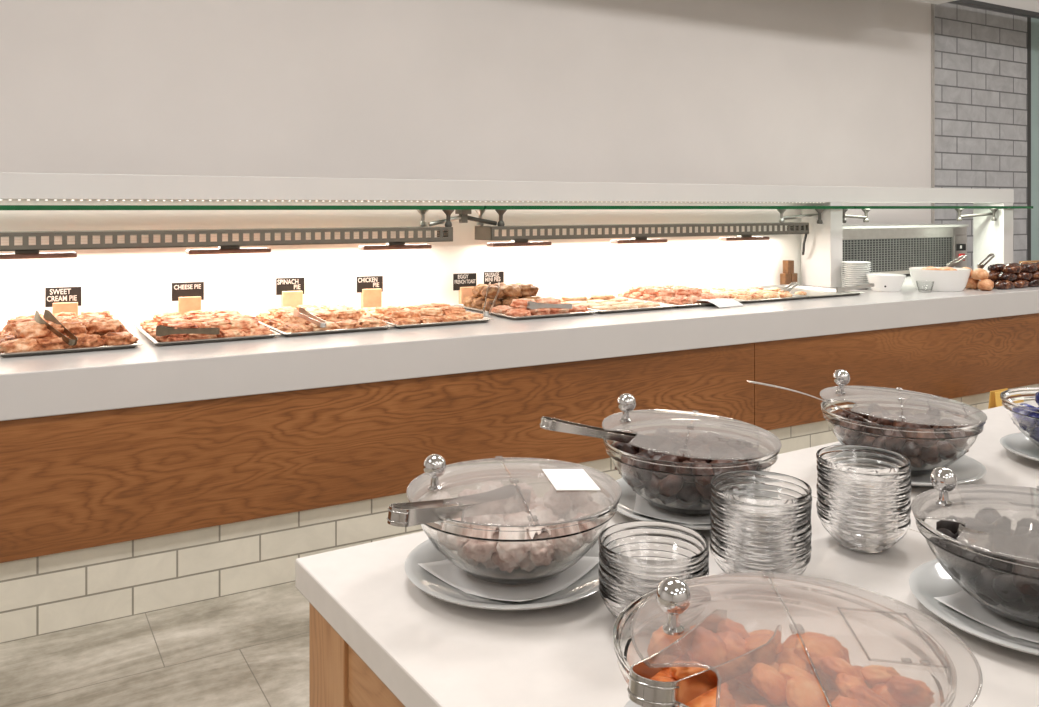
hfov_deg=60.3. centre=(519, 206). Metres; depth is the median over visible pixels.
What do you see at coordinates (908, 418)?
fig
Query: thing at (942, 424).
fig
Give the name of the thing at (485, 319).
baking tray
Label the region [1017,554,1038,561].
prune
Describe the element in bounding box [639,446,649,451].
date
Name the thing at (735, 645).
apricot
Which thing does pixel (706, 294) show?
pastry
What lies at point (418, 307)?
pie
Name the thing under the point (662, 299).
pastry
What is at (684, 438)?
date
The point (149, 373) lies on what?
countertop
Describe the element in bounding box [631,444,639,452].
date
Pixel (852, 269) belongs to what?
dinner plate
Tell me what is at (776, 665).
apricot
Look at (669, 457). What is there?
date
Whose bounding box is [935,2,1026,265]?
tiled wall
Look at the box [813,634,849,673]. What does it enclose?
apricot
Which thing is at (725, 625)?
apricot
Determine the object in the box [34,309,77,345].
serving tongs
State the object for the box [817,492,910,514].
bowl
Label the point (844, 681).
apricot
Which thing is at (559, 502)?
meringue
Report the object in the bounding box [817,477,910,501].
bowl
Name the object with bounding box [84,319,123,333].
roll
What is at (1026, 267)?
pastry
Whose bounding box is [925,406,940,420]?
fig
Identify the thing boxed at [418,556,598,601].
paper napkin
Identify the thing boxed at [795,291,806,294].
scrap
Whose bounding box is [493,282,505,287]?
roll
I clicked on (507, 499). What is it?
serving tongs
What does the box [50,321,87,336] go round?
roll
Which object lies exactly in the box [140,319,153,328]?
pie
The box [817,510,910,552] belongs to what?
bowl
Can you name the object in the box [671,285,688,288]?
pastry
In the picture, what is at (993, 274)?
pastry
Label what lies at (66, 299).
name sign
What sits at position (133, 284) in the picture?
panel
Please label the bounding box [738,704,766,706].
apricot
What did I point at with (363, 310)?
pie
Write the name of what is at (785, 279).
wooden block
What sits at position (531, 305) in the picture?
serving tongs
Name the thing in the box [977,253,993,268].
serving tongs
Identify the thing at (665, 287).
pastry
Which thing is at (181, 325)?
pie
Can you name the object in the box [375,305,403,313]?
pie
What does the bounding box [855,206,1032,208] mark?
glass shelf
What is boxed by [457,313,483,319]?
pie
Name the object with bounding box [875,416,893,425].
fig
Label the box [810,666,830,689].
apricot
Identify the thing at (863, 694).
apricot
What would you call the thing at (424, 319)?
pie
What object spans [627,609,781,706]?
serving tongs
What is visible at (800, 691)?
apricot
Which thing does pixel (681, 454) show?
date
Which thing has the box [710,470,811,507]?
bowl
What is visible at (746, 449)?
date
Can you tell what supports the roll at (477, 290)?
on the roll at (468, 300)
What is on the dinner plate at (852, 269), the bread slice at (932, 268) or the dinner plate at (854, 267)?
the dinner plate at (854, 267)
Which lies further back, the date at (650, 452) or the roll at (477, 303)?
the roll at (477, 303)
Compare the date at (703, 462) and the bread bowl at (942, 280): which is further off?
the bread bowl at (942, 280)
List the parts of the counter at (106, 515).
wood panel, wood panel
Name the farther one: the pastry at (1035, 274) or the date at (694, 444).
the pastry at (1035, 274)
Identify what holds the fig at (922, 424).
in the glass bowl at (927, 450)
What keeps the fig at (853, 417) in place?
on the fig
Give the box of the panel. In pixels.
[0,201,800,330]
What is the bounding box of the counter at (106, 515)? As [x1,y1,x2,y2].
[0,313,1038,643]
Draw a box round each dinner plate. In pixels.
[842,261,870,263]
[842,263,870,266]
[842,265,871,268]
[842,267,871,270]
[842,269,871,272]
[842,271,870,274]
[842,273,866,276]
[842,275,866,278]
[842,277,867,280]
[842,279,867,282]
[842,281,868,284]
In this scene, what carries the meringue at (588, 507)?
in the glass bowl at (506, 555)
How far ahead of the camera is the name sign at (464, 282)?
4.94 m
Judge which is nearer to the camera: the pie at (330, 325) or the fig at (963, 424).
the fig at (963, 424)
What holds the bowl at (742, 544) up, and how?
on the bowl at (737, 550)
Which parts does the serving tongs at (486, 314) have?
arm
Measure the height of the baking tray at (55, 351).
0.018 m
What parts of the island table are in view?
leg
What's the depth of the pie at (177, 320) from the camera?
3.77 m
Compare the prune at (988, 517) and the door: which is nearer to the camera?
the prune at (988, 517)
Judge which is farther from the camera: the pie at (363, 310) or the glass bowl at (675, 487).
the pie at (363, 310)
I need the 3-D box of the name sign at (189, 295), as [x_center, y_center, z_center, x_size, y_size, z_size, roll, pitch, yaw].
[-1.562,0.453,4.217,0.142,0.194,0.042,0,0,-24]
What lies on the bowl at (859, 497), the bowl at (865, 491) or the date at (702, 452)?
the bowl at (865, 491)
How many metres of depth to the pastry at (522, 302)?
4.50 m
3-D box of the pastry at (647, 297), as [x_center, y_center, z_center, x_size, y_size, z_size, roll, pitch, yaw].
[0.756,0.524,5.159,0.105,0.045,0.119,0,0,40]
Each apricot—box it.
[647,626,689,669]
[650,676,674,681]
[653,672,675,680]
[660,668,676,680]
[669,660,708,679]
[683,625,726,668]
[685,689,736,706]
[711,682,729,692]
[716,631,746,660]
[717,618,749,639]
[726,678,739,690]
[729,690,753,706]
[736,663,756,689]
[738,662,778,691]
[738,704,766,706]
[739,684,765,699]
[745,634,783,653]
[748,629,773,635]
[751,662,789,706]
[753,700,775,706]
[776,648,810,672]
[778,663,819,683]
[782,632,801,649]
[785,676,828,706]
[794,631,843,668]
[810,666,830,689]
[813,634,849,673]
[819,656,864,683]
[825,689,839,702]
[827,665,862,690]
[827,695,869,706]
[835,673,868,696]
[846,685,890,706]
[860,665,900,687]
[869,683,907,706]
[886,675,933,706]
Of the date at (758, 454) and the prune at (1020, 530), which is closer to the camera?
the prune at (1020, 530)
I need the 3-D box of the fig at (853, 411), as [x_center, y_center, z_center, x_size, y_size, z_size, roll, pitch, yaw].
[0.713,0.456,1.944,0.039,0.038,0.034,0,0,-7]
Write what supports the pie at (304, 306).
on the pie
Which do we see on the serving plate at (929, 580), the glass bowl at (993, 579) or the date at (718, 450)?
the glass bowl at (993, 579)
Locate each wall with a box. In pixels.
[0,0,930,224]
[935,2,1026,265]
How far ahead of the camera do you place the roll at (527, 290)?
4.83 m
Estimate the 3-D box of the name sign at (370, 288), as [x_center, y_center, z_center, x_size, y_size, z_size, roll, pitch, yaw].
[-0.781,0.456,4.671,0.138,0.188,0.042,0,0,-24]
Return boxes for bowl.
[408,460,619,584]
[598,521,708,568]
[598,567,643,598]
[598,576,633,604]
[599,547,708,576]
[599,553,708,584]
[599,562,708,592]
[599,586,626,618]
[603,419,779,514]
[613,576,956,706]
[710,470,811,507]
[710,495,811,521]
[710,501,810,529]
[710,508,810,536]
[710,516,811,544]
[710,523,811,551]
[710,529,810,558]
[710,536,811,566]
[710,543,810,579]
[711,490,811,514]
[816,445,909,475]
[816,483,910,508]
[816,502,909,528]
[817,460,910,482]
[817,466,910,488]
[817,472,910,495]
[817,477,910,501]
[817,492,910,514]
[817,497,910,521]
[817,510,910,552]
[821,394,985,475]
[909,267,970,291]
[913,487,1038,628]
[1000,387,1038,446]
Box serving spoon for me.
[747,380,870,422]
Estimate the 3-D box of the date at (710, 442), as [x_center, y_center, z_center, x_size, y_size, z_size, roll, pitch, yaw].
[0.371,0.452,1.672,0.035,0.034,0.053,0,0,-37]
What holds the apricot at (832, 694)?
in the glass bowl at (872, 633)
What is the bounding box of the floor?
[0,581,308,706]
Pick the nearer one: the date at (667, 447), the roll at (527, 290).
the date at (667, 447)
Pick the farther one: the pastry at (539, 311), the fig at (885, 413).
the pastry at (539, 311)
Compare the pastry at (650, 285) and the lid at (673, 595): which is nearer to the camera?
the lid at (673, 595)
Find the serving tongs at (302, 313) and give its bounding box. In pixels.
[293,307,326,327]
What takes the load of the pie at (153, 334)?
on the baking tray at (137, 326)
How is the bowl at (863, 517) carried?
on the bowl at (857, 523)
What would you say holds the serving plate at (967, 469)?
on the island table
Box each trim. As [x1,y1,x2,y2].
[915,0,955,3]
[931,3,934,223]
[950,0,1038,18]
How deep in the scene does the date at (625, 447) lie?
1.65 m
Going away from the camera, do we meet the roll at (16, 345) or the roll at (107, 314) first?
the roll at (16, 345)
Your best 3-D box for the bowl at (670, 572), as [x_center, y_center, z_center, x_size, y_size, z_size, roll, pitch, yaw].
[0.176,0.472,1.175,0.143,0.052,0.143,0,0,45]
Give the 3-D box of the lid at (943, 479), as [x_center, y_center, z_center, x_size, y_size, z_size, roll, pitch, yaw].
[0.695,0.392,1.190,0.317,0.057,0.318,0,0,30]
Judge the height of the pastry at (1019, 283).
0.058 m
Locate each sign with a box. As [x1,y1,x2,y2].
[45,287,80,315]
[172,282,203,314]
[276,277,303,307]
[357,276,382,308]
[453,273,475,303]
[484,271,503,284]
[988,388,1007,408]
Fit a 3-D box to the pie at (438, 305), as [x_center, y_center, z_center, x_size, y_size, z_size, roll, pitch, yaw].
[-0.412,0.500,4.486,0.128,0.037,0.126,0,0,-26]
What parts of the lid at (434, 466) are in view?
knob, knob stem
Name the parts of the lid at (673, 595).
knob, knob stem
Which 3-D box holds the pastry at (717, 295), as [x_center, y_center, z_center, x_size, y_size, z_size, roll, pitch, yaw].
[1.147,0.523,5.127,0.122,0.047,0.106,0,0,-11]
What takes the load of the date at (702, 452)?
on the date
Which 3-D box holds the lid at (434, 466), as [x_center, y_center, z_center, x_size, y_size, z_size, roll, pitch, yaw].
[-0.008,0.392,1.333,0.317,0.057,0.318,0,0,-10]
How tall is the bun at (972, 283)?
0.074 m
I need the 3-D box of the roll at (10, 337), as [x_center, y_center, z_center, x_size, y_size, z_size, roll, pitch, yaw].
[-1.932,0.519,3.453,0.154,0.055,0.103,0,0,-4]
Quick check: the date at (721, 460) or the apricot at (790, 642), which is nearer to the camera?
the apricot at (790, 642)
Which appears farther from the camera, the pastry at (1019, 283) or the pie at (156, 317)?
the pastry at (1019, 283)
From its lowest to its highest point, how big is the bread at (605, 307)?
0.024 m
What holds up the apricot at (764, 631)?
in the glass bowl at (872, 633)
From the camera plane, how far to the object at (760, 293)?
5.41 m
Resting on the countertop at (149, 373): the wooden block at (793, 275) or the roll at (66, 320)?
the wooden block at (793, 275)
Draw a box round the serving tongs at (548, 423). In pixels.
[540,416,680,449]
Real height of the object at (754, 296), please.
0.032 m
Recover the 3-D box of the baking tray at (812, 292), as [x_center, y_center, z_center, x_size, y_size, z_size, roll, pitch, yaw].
[1.777,0.540,5.745,0.496,0.018,0.660,0,0,-30]
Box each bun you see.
[966,278,979,288]
[971,268,988,279]
[977,279,993,290]
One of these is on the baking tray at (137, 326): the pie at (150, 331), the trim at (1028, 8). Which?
the pie at (150, 331)
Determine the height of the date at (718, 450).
0.036 m
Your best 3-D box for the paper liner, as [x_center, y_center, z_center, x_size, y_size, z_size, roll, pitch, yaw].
[1.081,0.531,5.025,0.200,0.030,0.285,0,0,-36]
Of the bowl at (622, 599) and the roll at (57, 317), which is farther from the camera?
the roll at (57, 317)
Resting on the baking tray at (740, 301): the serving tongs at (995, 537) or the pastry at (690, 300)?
the pastry at (690, 300)
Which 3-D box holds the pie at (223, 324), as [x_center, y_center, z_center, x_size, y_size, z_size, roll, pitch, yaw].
[-1.272,0.496,3.760,0.134,0.040,0.127,0,0,44]
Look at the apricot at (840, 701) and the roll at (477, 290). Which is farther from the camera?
the roll at (477, 290)
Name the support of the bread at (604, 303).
in the baking tray at (663, 306)
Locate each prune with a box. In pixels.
[936,515,964,533]
[937,528,956,538]
[964,518,986,525]
[975,507,1000,519]
[981,512,1011,534]
[1002,550,1016,557]
[1014,526,1038,537]
[1016,518,1038,533]
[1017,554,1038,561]
[1018,584,1038,595]
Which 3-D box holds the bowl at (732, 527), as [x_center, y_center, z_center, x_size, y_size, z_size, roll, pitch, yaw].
[0.352,0.472,1.310,0.143,0.052,0.143,0,0,4]
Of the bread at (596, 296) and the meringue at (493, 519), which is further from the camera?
the bread at (596, 296)
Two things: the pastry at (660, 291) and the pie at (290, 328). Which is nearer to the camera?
the pie at (290, 328)
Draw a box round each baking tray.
[0,328,142,356]
[133,324,280,345]
[259,321,393,336]
[368,316,493,327]
[455,304,597,319]
[555,296,676,313]
[614,295,745,307]
[731,295,807,302]
[738,285,864,297]
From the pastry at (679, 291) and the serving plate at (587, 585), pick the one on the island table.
the serving plate at (587, 585)
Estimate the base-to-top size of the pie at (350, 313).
0.040 m
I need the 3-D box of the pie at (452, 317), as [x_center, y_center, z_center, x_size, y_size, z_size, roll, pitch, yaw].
[-0.330,0.529,4.248,0.132,0.035,0.132,0,0,-25]
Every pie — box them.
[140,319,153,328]
[143,322,158,332]
[147,326,155,335]
[151,330,156,338]
[153,312,180,322]
[155,334,187,341]
[157,315,187,324]
[161,318,193,325]
[168,322,199,328]
[184,310,212,315]
[186,334,216,339]
[187,313,217,319]
[192,317,220,327]
[200,319,231,329]
[210,309,238,313]
[216,312,239,318]
[216,328,245,337]
[225,314,256,320]
[230,318,259,329]
[242,325,272,335]
[256,312,271,322]
[261,315,273,322]
[265,318,283,327]
[268,306,293,314]
[272,309,293,318]
[276,321,305,329]
[280,323,313,334]
[281,313,308,322]
[295,305,318,309]
[305,307,328,311]
[309,311,338,320]
[309,321,339,330]
[320,304,344,309]
[328,306,353,311]
[329,317,352,321]
[332,309,362,318]
[335,320,361,328]
[350,316,373,320]
[358,307,375,314]
[358,319,386,327]
[365,310,376,316]
[371,313,391,319]
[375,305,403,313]
[382,315,396,322]
[391,309,421,317]
[391,317,420,324]
[407,304,435,309]
[416,316,443,322]
[419,307,443,315]
[428,303,450,307]
[437,314,464,321]
[441,306,465,314]
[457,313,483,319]
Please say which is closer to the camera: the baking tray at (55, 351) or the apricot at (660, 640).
the apricot at (660, 640)
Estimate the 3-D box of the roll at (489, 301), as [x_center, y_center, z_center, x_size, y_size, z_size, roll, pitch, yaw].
[-0.145,0.512,4.697,0.091,0.069,0.127,0,0,21]
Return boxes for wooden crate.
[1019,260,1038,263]
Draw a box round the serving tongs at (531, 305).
[527,301,572,308]
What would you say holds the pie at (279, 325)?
on the baking tray at (387, 326)
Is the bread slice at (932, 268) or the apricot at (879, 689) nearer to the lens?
the apricot at (879, 689)
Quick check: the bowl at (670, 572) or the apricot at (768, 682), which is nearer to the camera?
the apricot at (768, 682)
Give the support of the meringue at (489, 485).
on the meringue
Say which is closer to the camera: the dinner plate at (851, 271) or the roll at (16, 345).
the roll at (16, 345)
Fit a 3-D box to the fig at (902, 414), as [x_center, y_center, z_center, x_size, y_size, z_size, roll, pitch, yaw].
[0.823,0.455,1.925,0.036,0.037,0.037,0,0,25]
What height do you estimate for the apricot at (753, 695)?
0.030 m
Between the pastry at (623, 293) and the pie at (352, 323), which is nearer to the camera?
the pie at (352, 323)
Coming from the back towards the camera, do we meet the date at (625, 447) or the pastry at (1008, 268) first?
the pastry at (1008, 268)
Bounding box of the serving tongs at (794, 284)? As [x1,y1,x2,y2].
[781,282,797,291]
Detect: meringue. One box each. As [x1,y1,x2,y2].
[430,491,451,499]
[458,489,478,496]
[463,517,472,522]
[472,514,502,523]
[478,514,503,525]
[479,481,502,492]
[504,511,537,525]
[512,482,536,499]
[527,503,547,513]
[530,506,556,524]
[534,497,543,505]
[543,488,571,514]
[551,519,570,523]
[553,508,570,520]
[564,509,576,520]
[566,491,592,510]
[573,512,589,519]
[576,501,603,514]
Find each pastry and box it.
[491,305,515,313]
[505,308,531,316]
[510,298,534,307]
[527,308,550,314]
[536,297,561,303]
[549,308,568,313]
[568,304,588,312]
[618,291,632,297]
[628,292,642,299]
[629,285,644,292]
[639,287,657,294]
[639,294,657,301]
[645,284,658,287]
[654,286,671,288]
[654,288,675,296]
[654,296,671,303]
[660,283,673,286]
[667,297,686,304]
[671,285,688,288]
[672,287,690,295]
[673,294,686,297]
[684,296,701,304]
[685,287,701,294]
[699,295,715,302]
[701,293,715,295]
[713,294,730,298]
[988,264,1005,271]
[988,271,1001,279]
[994,280,1014,288]
[998,272,1017,280]
[1003,265,1022,272]
[1012,279,1028,287]
[1015,271,1032,279]
[1020,264,1037,271]
[1027,278,1038,286]
[1031,270,1038,278]
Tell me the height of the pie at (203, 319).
0.041 m
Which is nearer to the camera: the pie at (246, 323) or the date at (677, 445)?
the date at (677, 445)
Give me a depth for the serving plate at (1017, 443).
2.00 m
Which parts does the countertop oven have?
grille frame, rail, control panel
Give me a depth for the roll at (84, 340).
3.43 m
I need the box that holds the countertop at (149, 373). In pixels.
[0,266,1038,420]
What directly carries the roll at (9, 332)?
on the baking tray at (55, 351)
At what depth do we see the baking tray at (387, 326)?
3.89 m
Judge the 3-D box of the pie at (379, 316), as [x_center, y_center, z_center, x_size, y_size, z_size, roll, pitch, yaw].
[-0.645,0.529,4.337,0.132,0.035,0.132,0,0,-41]
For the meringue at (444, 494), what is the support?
in the glass bowl at (506, 555)
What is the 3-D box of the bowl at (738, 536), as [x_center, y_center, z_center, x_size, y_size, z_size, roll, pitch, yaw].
[0.352,0.483,1.308,0.143,0.052,0.143,0,0,17]
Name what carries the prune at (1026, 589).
in the glass bowl at (993, 579)
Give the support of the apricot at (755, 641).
in the glass bowl at (872, 633)
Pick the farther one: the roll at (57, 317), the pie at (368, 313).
the pie at (368, 313)
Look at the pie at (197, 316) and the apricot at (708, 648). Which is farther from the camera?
the pie at (197, 316)
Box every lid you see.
[406,454,621,526]
[603,393,781,459]
[630,570,982,706]
[820,369,986,425]
[911,467,1037,551]
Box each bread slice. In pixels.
[924,267,940,269]
[941,268,957,270]
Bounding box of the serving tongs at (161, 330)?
[156,325,219,336]
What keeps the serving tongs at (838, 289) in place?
on the baking tray at (812, 292)
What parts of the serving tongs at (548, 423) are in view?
arm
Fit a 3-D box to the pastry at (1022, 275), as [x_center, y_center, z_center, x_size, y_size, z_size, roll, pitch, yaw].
[3.460,0.471,6.147,0.174,0.058,0.084,0,0,-30]
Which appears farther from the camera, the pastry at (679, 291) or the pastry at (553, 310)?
the pastry at (679, 291)
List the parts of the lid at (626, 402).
knob stem, knob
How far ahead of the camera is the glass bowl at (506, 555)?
1.23 m
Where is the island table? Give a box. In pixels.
[295,406,1038,706]
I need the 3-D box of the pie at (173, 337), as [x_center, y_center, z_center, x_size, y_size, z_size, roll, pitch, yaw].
[-1.401,0.526,3.623,0.133,0.041,0.136,0,0,44]
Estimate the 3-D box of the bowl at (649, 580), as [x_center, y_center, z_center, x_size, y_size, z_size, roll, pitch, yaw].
[0.176,0.483,1.175,0.143,0.052,0.143,0,0,12]
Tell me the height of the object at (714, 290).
0.032 m
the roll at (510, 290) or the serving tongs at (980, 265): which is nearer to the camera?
the roll at (510, 290)
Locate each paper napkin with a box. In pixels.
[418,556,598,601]
[633,493,710,523]
[934,590,1038,642]
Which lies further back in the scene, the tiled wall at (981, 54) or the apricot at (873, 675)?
the tiled wall at (981, 54)
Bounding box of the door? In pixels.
[1027,17,1038,260]
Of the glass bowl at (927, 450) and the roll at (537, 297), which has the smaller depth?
the glass bowl at (927, 450)
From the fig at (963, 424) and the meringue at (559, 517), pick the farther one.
the fig at (963, 424)
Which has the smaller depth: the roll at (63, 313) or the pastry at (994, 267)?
the roll at (63, 313)
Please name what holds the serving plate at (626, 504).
on the island table
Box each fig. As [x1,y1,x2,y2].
[833,412,845,417]
[842,409,857,417]
[848,414,864,421]
[855,408,868,418]
[867,403,882,414]
[868,411,882,421]
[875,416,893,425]
[879,410,890,415]
[888,414,900,421]
[892,422,904,426]
[896,411,909,417]
[901,415,918,421]
[901,421,919,427]
[912,420,930,428]
[913,413,930,421]
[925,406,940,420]
[926,419,939,427]
[938,421,953,428]
[940,418,954,423]
[952,422,960,427]
[957,423,974,427]
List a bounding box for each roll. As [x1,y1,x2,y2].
[0,331,13,339]
[0,335,17,343]
[0,338,39,352]
[3,318,34,331]
[11,321,49,334]
[15,324,52,338]
[16,314,43,318]
[36,336,72,349]
[43,315,74,322]
[49,317,80,322]
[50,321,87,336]
[53,311,77,317]
[69,333,105,347]
[75,314,104,319]
[78,311,112,318]
[80,316,110,325]
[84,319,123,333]
[98,329,133,336]
[101,331,138,345]
[463,295,478,307]
[471,296,485,309]
[472,284,487,296]
[481,285,504,298]
[482,298,500,310]
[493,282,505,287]
[500,283,521,297]
[501,296,519,306]
[516,284,538,296]
[522,296,539,301]
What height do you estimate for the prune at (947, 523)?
0.036 m
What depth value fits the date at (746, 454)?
1.61 m
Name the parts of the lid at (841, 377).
knob stem, knob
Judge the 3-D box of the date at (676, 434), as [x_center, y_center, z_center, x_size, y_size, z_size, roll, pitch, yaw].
[0.310,0.460,1.736,0.043,0.047,0.033,0,0,-4]
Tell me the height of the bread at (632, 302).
0.024 m
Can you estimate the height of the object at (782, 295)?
0.032 m
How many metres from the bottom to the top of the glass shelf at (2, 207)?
0.020 m
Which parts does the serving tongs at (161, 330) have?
arm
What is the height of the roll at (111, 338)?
0.058 m
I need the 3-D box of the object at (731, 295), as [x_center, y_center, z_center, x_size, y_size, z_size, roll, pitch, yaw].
[1.254,0.530,5.331,0.096,0.032,0.100,0,0,35]
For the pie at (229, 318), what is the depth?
3.91 m
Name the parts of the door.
glass panel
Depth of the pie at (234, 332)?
3.69 m
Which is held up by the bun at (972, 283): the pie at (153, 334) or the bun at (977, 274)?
the bun at (977, 274)
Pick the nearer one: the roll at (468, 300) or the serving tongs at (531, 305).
the serving tongs at (531, 305)
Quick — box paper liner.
[698,298,742,307]
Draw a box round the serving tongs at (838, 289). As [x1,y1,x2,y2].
[836,283,874,292]
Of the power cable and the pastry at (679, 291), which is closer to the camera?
the pastry at (679, 291)
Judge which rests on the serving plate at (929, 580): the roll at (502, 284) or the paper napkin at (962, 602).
the paper napkin at (962, 602)
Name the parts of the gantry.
arm, bracket, arm, heat lamp, arm, bracket, post, arm, bracket, bracket, arm, post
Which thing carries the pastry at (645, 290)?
on the pastry at (647, 297)
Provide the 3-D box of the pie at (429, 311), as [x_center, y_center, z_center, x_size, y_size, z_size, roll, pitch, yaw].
[-0.426,0.501,4.298,0.132,0.034,0.131,0,0,3]
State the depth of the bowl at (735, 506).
1.25 m
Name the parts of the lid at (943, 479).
knob, knob stem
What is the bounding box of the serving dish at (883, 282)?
[866,273,905,291]
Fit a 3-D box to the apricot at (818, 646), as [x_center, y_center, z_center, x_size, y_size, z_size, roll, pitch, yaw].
[0.308,0.458,0.923,0.051,0.026,0.042,0,0,3]
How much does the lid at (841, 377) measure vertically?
0.076 m
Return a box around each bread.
[561,295,586,300]
[564,301,587,304]
[579,302,602,307]
[586,299,609,303]
[590,305,616,310]
[591,294,614,298]
[600,302,624,305]
[604,298,628,301]
[612,304,637,308]
[622,300,644,304]
[634,302,660,307]
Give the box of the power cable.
[802,234,806,254]
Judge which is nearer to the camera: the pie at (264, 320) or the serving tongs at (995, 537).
the serving tongs at (995, 537)
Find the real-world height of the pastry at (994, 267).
0.058 m
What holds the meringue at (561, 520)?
in the glass bowl at (506, 555)
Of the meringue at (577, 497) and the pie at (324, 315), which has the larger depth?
the pie at (324, 315)
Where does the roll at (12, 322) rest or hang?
on the roll
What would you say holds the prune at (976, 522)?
on the prune
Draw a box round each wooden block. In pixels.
[780,273,790,284]
[783,260,793,273]
[791,273,796,282]
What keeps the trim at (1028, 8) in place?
attached to the wall
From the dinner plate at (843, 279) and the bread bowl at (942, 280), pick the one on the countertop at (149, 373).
the bread bowl at (942, 280)
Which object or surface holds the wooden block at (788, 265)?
on the wooden block at (785, 279)
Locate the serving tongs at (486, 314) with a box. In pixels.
[483,282,499,316]
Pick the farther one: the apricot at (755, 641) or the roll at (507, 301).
the roll at (507, 301)
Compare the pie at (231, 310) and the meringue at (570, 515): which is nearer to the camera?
the meringue at (570, 515)
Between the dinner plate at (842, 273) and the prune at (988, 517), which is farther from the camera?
the dinner plate at (842, 273)
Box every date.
[613,442,637,454]
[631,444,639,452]
[636,453,649,457]
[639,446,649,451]
[639,448,657,458]
[651,453,666,459]
[654,427,669,435]
[656,438,673,453]
[659,454,678,461]
[666,435,685,444]
[669,432,681,437]
[673,441,692,454]
[675,448,691,462]
[680,436,692,444]
[686,440,705,451]
[689,445,710,463]
[694,433,712,444]
[694,461,709,483]
[703,431,725,441]
[707,439,730,448]
[708,442,726,462]
[709,457,732,463]
[725,447,745,461]
[726,438,752,450]
[726,456,738,461]
[739,447,759,454]
[744,452,749,460]
[748,451,765,460]
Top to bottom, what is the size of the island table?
0.900 m
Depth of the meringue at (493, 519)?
1.26 m
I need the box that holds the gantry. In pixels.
[0,172,1013,287]
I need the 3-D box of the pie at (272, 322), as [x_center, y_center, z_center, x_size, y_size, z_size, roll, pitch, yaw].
[-1.081,0.526,4.074,0.137,0.041,0.137,0,0,-44]
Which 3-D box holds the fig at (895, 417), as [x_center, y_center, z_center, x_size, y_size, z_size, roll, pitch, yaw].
[0.782,0.451,1.875,0.038,0.036,0.036,0,0,30]
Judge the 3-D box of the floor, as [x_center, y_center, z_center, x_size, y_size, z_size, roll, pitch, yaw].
[2.700,1.500,2.320,15.000,0.100,9.300,0,0,-30]
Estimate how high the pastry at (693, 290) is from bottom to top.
0.046 m
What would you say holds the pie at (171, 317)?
on the pie at (148, 326)
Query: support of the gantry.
on the countertop at (149, 373)
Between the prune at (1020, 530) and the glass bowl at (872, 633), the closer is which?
the glass bowl at (872, 633)
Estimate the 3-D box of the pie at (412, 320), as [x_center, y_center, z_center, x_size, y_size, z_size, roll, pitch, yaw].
[-0.522,0.529,4.131,0.132,0.034,0.131,0,0,-31]
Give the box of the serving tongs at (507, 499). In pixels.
[387,484,530,526]
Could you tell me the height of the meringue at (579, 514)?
0.046 m
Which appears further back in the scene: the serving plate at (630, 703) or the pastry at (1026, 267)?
the pastry at (1026, 267)
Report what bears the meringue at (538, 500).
in the glass bowl at (506, 555)
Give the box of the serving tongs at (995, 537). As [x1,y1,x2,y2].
[957,516,1031,553]
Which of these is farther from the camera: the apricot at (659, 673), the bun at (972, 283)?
the bun at (972, 283)
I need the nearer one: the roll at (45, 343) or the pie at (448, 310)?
the roll at (45, 343)
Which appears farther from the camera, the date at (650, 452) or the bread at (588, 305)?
the bread at (588, 305)
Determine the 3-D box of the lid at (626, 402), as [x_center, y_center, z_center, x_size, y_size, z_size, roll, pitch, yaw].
[0.312,0.382,1.622,0.312,0.076,0.319,0,0,-23]
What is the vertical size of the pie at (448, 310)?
0.037 m
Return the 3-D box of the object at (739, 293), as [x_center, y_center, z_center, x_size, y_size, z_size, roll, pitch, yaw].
[1.341,0.530,5.381,0.092,0.034,0.096,0,0,25]
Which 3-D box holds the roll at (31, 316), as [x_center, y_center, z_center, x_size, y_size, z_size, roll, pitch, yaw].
[-2.034,0.476,3.729,0.154,0.055,0.103,0,0,-26]
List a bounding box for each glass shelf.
[0,205,483,209]
[484,206,854,209]
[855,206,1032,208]
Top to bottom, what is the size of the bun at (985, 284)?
0.078 m
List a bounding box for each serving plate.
[404,539,598,609]
[614,478,710,529]
[624,700,640,706]
[830,443,986,486]
[909,559,1038,655]
[1000,432,1038,461]
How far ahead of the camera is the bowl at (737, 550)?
1.25 m
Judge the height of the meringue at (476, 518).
0.042 m
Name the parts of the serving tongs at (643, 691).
arm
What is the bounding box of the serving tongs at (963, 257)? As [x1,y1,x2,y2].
[947,255,966,266]
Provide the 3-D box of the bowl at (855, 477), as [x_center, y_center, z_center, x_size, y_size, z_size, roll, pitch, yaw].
[0.558,0.442,1.454,0.143,0.052,0.143,0,0,10]
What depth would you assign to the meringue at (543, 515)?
1.29 m
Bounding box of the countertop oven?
[843,223,968,273]
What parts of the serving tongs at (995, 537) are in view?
arm, arm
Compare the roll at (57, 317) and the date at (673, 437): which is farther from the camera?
the roll at (57, 317)
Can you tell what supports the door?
in the wall
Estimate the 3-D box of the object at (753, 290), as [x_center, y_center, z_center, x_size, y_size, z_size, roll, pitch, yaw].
[1.481,0.530,5.580,0.096,0.034,0.092,0,0,-43]

